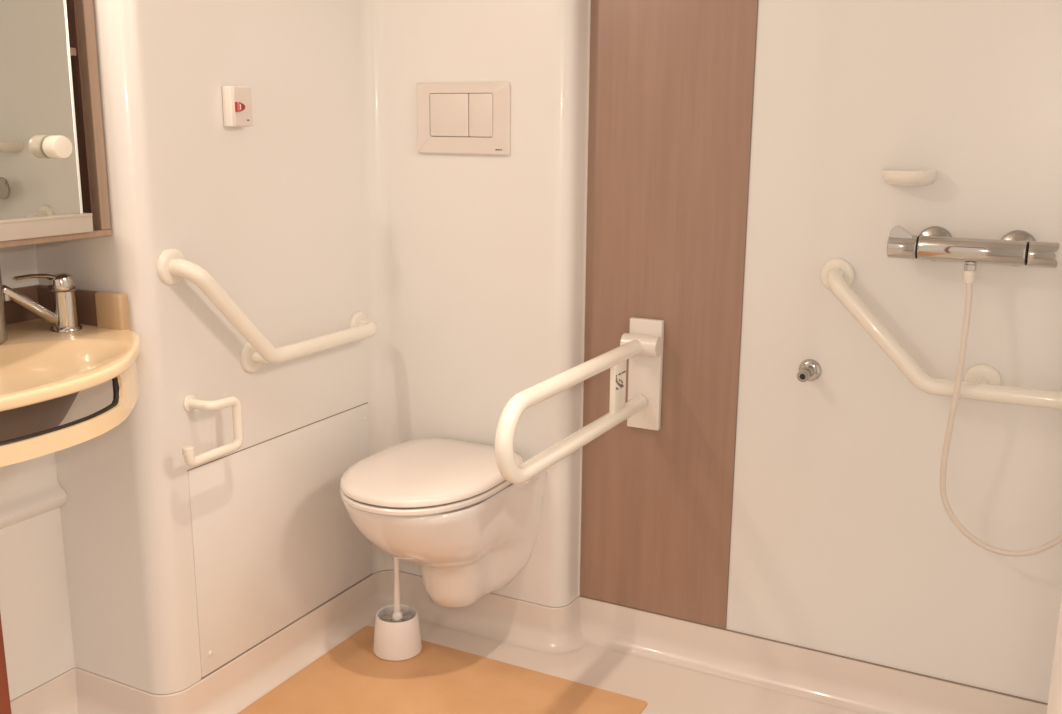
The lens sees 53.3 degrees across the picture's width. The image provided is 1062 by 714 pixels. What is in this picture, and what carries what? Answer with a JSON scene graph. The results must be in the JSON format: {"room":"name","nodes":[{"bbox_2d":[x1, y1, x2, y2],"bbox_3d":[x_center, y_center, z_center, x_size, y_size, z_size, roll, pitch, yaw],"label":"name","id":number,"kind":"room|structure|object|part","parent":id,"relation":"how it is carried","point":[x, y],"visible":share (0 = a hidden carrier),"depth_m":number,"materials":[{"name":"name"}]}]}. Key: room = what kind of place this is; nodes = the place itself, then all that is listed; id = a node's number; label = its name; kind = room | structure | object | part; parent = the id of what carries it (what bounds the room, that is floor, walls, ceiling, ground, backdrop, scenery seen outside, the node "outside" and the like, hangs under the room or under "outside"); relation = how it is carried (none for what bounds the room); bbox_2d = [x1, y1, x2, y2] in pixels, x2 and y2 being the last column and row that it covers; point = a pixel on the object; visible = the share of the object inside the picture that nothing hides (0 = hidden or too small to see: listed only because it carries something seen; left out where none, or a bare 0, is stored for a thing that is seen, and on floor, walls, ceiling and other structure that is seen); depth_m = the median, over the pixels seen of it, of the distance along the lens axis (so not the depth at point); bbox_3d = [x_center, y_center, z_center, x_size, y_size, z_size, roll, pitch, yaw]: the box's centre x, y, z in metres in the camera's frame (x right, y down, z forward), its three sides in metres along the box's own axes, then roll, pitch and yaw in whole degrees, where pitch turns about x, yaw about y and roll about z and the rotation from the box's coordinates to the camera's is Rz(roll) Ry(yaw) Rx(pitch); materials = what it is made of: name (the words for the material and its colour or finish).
{"room":"accessible bathroom","nodes":[
{"label":"accessible bathroom","id":0,"kind":"room"},
{"bbox_2d":[0,244,74,700],"bbox_3d":[-1.197,-0.297,1.705,0.040,2.148,0.847,7,14,27],"label":"wall","id":1,"kind":"structure","parent":0,"point":[34,598],"depth_m":2.17,"materials":[{"name":"white paint"}]},
{"bbox_2d":[0,477,66,528],"bbox_3d":[-1.181,0.363,1.841,0.046,0.067,0.846,7,14,27],"label":"trim","id":2,"kind":"structure","parent":1,"relation":"attached to","point":[32,501],"depth_m":2.13,"materials":[{"name":"white plastic"}]},
{"bbox_2d":[0,0,111,247],"bbox_3d":[-1.008,-0.555,1.678,0.262,0.768,0.614,7,14,27],"label":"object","id":3,"kind":"object","parent":1,"relation":"attached to","point":[54,188],"visible":1,"depth_m":1.83,"materials":[{"name":"brown wood"}]},
{"bbox_2d":[0,0,79,220],"bbox_3d":[-0.928,-0.547,1.607,0.006,0.696,0.523,7,14,26],"label":"mirror glass","id":4,"kind":"object","parent":3,"relation":"on","point":[37,106],"depth_m":1.81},
{"bbox_2d":[0,213,92,240],"bbox_3d":[-0.939,-0.196,1.700,0.036,0.034,0.542,7,14,27],"label":"shelf","id":5,"kind":"object","parent":3,"relation":"on","point":[13,226],"depth_m":1.84,"materials":[{"name":"white plastic"}]},
{"bbox_3d":[-1.028,-0.188,1.769,0.224,0.012,0.614,7,14,27],"label":"panel","id":6,"kind":"part","parent":3,"relation":"part of","materials":[{"name":"brown wood"}]},
{"bbox_3d":[-0.823,-0.364,1.834,0.036,0.040,0.040,7,14,27],"label":"knob","id":7,"kind":"part","parent":3,"relation":"part of","materials":[{"name":"white plastic"}]},
{"bbox_2d":[70,47,75,55],"bbox_3d":[-1.034,-0.506,1.700,0.191,0.014,0.566,7,14,27],"label":"shelf","id":8,"kind":"object","parent":3,"relation":"attached to","point":[72,49],"depth_m":1.90,"materials":[{"name":"wood"}]},
{"bbox_3d":[-0.888,-0.610,1.943,0.222,0.738,0.022,7,14,27],"label":"panel","id":9,"kind":"part","parent":3,"relation":"part of","materials":[{"name":"brown wood"}]},
{"bbox_2d":[0,285,140,466],"bbox_3d":[-0.939,0.058,1.689,0.508,0.216,0.769,7,14,27],"label":"washbasin","id":10,"kind":"object","parent":1,"relation":"attached to","point":[43,371],"visible":0.98,"depth_m":1.79,"materials":[{"name":"beige ceramic"}]},
{"bbox_2d":[0,267,6,343],"bbox_3d":[-0.962,-0.107,1.849,0.069,0.170,0.069,7,14,27],"label":"soap dispenser","id":11,"kind":"object","parent":10,"relation":"on","point":[3,328],"visible":1,"depth_m":1.85,"materials":[{"name":"grey metal"}]},
{"bbox_2d":[2,273,81,331],"bbox_3d":[-0.898,-0.098,1.945,0.056,0.111,0.147,7,14,27],"label":"tap","id":12,"kind":"object","parent":10,"relation":"on","point":[63,315],"visible":0.95,"depth_m":1.96,"materials":[{"name":"silver metal"}]},
{"bbox_3d":[-0.913,-0.093,1.935,0.021,0.090,0.114,10,15,35],"label":"spout","id":13,"kind":"part","parent":12,"relation":"part of","materials":[{"name":"silver metal"}]},
{"bbox_3d":[-0.905,-0.143,1.934,0.024,0.019,0.084,8,15,30],"label":"lever","id":14,"kind":"part","parent":12,"relation":"part of","materials":[{"name":"silver metal"}]},
{"bbox_2d":[0,318,140,410],"bbox_3d":[-0.939,0.044,1.685,0.508,0.053,0.767,7,14,27],"label":"basin","id":15,"kind":"object","parent":10,"relation":"in","point":[42,369],"depth_m":1.83,"materials":[{"name":"beige ceramic"}]},
{"bbox_2d":[35,0,395,693],"bbox_3d":[-0.589,-0.418,2.263,0.856,2.148,0.260,-11,17,-42],"label":"wall","id":16,"kind":"structure","parent":0,"point":[289,211],"depth_m":2.19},
{"bbox_2d":[182,395,242,466],"bbox_3d":[-0.658,0.141,2.128,0.069,0.126,0.159,7,14,27],"label":"toilet roll holder","id":17,"kind":"object","parent":16,"relation":"attached to","point":[190,402],"visible":1,"depth_m":2.12,"materials":[{"name":"white plastic"}]},
{"bbox_2d":[222,86,252,126],"bbox_3d":[-0.590,-0.507,2.138,0.040,0.080,0.055,7,14,27],"label":"button","id":18,"kind":"object","parent":16,"relation":"attached to","point":[237,100],"visible":1,"depth_m":2.12,"materials":[{"name":"white plastic"}]},
{"bbox_2d":[157,249,377,372],"bbox_3d":[-0.529,-0.120,2.309,0.076,0.289,0.656,7,14,27],"label":"grab rail","id":19,"kind":"object","parent":16,"relation":"attached to","point":[172,265],"visible":1,"depth_m":2.19,"materials":[{"name":"white plastic"}]},
{"bbox_2d":[187,402,372,678],"bbox_3d":[-0.555,0.400,2.460,0.007,0.465,0.612,7,14,27],"label":"access panel","id":20,"kind":"object","parent":16,"relation":"attached to","point":[275,539],"visible":0.98,"depth_m":2.40,"materials":[{"name":"white plastic"}]},
{"bbox_2d":[387,0,588,606],"bbox_3d":[-0.106,-0.466,2.495,0.482,2.148,0.093,7,14,27],"label":"wall","id":21,"kind":"structure","parent":0,"point":[488,250],"depth_m":2.49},
{"bbox_2d":[340,438,545,606],"bbox_3d":[-0.234,0.431,2.445,0.372,0.390,0.452,7,14,27],"label":"toilet","id":22,"kind":"object","parent":21,"relation":"attached to","point":[445,507],"visible":0.91,"depth_m":2.35,"materials":[{"name":"ceramic"}]},
{"bbox_3d":[-0.235,0.280,2.408,0.349,0.016,0.444,7,14,27],"label":"seat","id":23,"kind":"part","parent":22,"relation":"part of","materials":[{"name":"plastic"}]},
{"bbox_3d":[-0.234,0.256,2.403,0.349,0.029,0.443,7,14,27],"label":"lid","id":24,"kind":"part","parent":22,"relation":"part of","materials":[{"name":"plastic"}]},
{"bbox_2d":[417,81,510,155],"bbox_3d":[-0.159,-0.551,2.445,0.249,0.164,0.011,7,14,27],"label":"flush plate","id":25,"kind":"object","parent":21,"relation":"attached to","point":[457,118],"visible":1,"depth_m":2.44,"materials":[{"name":"plastic"}]},
{"bbox_2d":[368,620,863,713],"bbox_3d":[-0.232,1.146,0.805,2.993,0.060,3.943,7,14,27],"label":"floor","id":26,"kind":"structure","parent":0,"point":[665,688],"depth_m":2.46,"materials":[{"name":"white plastic"}]},
{"bbox_2d":[237,626,646,713],"bbox_3d":[-0.361,0.844,2.008,0.772,0.003,1.216,7,14,27],"label":"floor mat","id":27,"kind":"object","parent":26,"relation":"on","point":[349,678],"visible":1,"depth_m":2.40,"materials":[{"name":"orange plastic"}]},
{"bbox_2d":[373,604,421,660],"bbox_3d":[-0.325,0.668,2.571,0.117,0.096,0.117,7,14,27],"label":"toilet brush holder","id":28,"kind":"object","parent":27,"relation":"on","point":[399,641],"visible":0.98,"depth_m":2.53,"materials":[{"name":"white plastic"}]},
{"bbox_2d":[382,557,413,622],"bbox_3d":[-0.324,0.574,2.550,0.081,0.223,0.082,7,14,27],"label":"toilet brush","id":29,"kind":"object","parent":28,"relation":"in","point":[397,616],"visible":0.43,"depth_m":2.55,"materials":[{"name":"white plastic"}]},
{"bbox_3d":[-0.324,0.569,2.548,0.018,0.213,0.018,7,14,27],"label":"handle","id":30,"kind":"part","parent":29,"relation":"part of","materials":[{"name":"white plastic"}]},
{"bbox_2d":[726,0,1061,702],"bbox_3d":[1.016,-0.346,1.995,1.983,2.148,0.040,7,14,27],"label":"wall","id":31,"kind":"structure","parent":0,"point":[845,542],"depth_m":2.18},
{"bbox_2d":[10,570,1047,713],"bbox_3d":[0.207,0.742,2.260,3.307,0.100,1.262,0,13,-3],"label":"baseboard","id":32,"kind":"structure","parent":31,"relation":"attached to","point":[866,688],"depth_m":2.46,"materials":[{"name":"white plastic"}]},
{"bbox_2d":[578,0,590,595],"bbox_3d":[0.129,-0.448,2.423,0.004,2.145,0.007,7,14,27],"label":"trim","id":33,"kind":"structure","parent":31,"relation":"attached to","point":[589,15],"depth_m":2.47,"materials":[{"name":"white plastic"}]},
{"bbox_2d":[580,0,756,628],"bbox_3d":[0.298,-0.428,2.338,0.377,2.144,0.005,7,14,27],"label":"wall panel","id":34,"kind":"object","parent":31,"relation":"attached to","point":[671,81],"depth_m":2.39,"materials":[{"name":"brown wood"}]},
{"bbox_2d":[495,317,663,483],"bbox_3d":[0.111,0.103,2.153,0.085,0.259,0.690,7,14,27],"label":"rail","id":35,"kind":"object","parent":34,"relation":"attached to","point":[643,346],"visible":1,"depth_m":2.25,"materials":[{"name":"white plastic"}]},
{"bbox_3d":[0.190,0.063,2.313,0.014,0.126,0.062,7,14,27],"label":"link plate","id":36,"kind":"part","parent":35,"relation":"part of","materials":[{"name":"white plastic"}]},
{"bbox_2d":[616,370,625,389],"bbox_3d":[0.196,0.052,2.305,0.001,0.036,0.054,7,14,27],"label":"print","id":37,"kind":"object","parent":35,"relation":"attached to","point":[620,374],"depth_m":2.31},
{"bbox_3d":[0.264,0.039,2.445,0.079,0.259,0.018,7,14,27],"label":"wall plate","id":38,"kind":"part","parent":35,"relation":"part of","materials":[{"name":"white plastic"}]},
{"bbox_2d":[725,0,757,628],"bbox_3d":[0.466,-0.407,2.253,0.001,2.145,0.003,7,14,27],"label":"trim","id":39,"kind":"structure","parent":31,"relation":"attached to","point":[757,0],"depth_m":2.32,"materials":[{"name":"white plastic"}]},
{"bbox_2d":[797,359,821,381],"bbox_3d":[0.587,0.034,2.249,0.049,0.049,0.062,7,14,27],"label":"wall outlet","id":40,"kind":"object","parent":31,"relation":"attached to","point":[809,369],"visible":1,"depth_m":2.26,"materials":[{"name":"silver metal"}]},
{"bbox_2d":[580,596,1047,704],"bbox_3d":[1.000,0.707,2.210,1.979,0.002,0.006,7,14,27],"label":"trim","id":41,"kind":"structure","parent":31,"relation":"attached to","point":[580,596],"depth_m":2.37,"materials":[{"name":"white plastic"}]},
{"bbox_2d":[881,169,937,185],"bbox_3d":[0.738,-0.350,2.076,0.105,0.032,0.077,7,14,27],"label":"soap dish","id":42,"kind":"object","parent":31,"relation":"attached to","point":[895,178],"visible":1,"depth_m":2.05,"materials":[{"name":"white plastic"}]},
{"bbox_2d":[820,258,1061,409],"bbox_3d":[1.008,-0.020,2.001,0.941,0.270,0.078,7,14,27],"label":"grab rail","id":43,"kind":"object","parent":31,"relation":"attached to","point":[980,381],"visible":1,"depth_m":2.10,"materials":[{"name":"white plastic"}]},
{"bbox_2d":[887,225,1059,270],"bbox_3d":[0.851,-0.209,2.040,0.302,0.078,0.086,7,14,27],"label":"shower mixer","id":44,"kind":"object","parent":31,"relation":"attached to","point":[934,243],"visible":1,"depth_m":2.02,"materials":[{"name":"silver metal"}]},
{"bbox_3d":[0.730,-0.245,2.075,0.044,0.024,0.030,7,14,27],"label":"lever","id":45,"kind":"part","parent":44,"relation":"part of","materials":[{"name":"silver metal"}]},
{"bbox_3d":[0.732,-0.218,2.080,0.054,0.047,0.047,7,14,27],"label":"knob","id":46,"kind":"part","parent":44,"relation":"part of","materials":[{"name":"silver metal"}]},
{"bbox_2d":[940,270,1061,556],"bbox_3d":[0.977,-0.063,1.967,0.351,0.950,0.046,7,14,27],"label":"shower hose","id":47,"kind":"object","parent":44,"relation":"hanging from","point":[969,276],"visible":1,"depth_m":2.07,"materials":[{"name":"plastic"}]},
{"bbox_3d":[0.953,-0.191,1.967,0.052,0.047,0.047,7,14,27],"label":"knob","id":48,"kind":"part","parent":44,"relation":"part of","materials":[{"name":"silver metal"}]},
{"bbox_3d":[0.684,0.097,0.232,0.878,2.250,0.100,7,14,27],"label":"wall","id":49,"kind":"structure","parent":0,"visible":0},
{"bbox_2d":[0,614,11,713],"bbox_3d":[-0.134,0.089,0.675,0.973,2.060,0.150,7,14,27],"label":"door","id":50,"kind":"structure","parent":49,"relation":"in","point":[5,706],"depth_m":1.00,"materials":[{"name":"red wood"}]},
{"bbox_2d":[1047,595,1061,713],"bbox_3d":[0.317,0.139,0.560,0.060,2.020,0.390,7,14,27],"label":"trim","id":51,"kind":"structure","parent":49,"relation":"attached to","point":[1054,706],"depth_m":0.61,"materials":[{"name":"white paint"}]}
]}

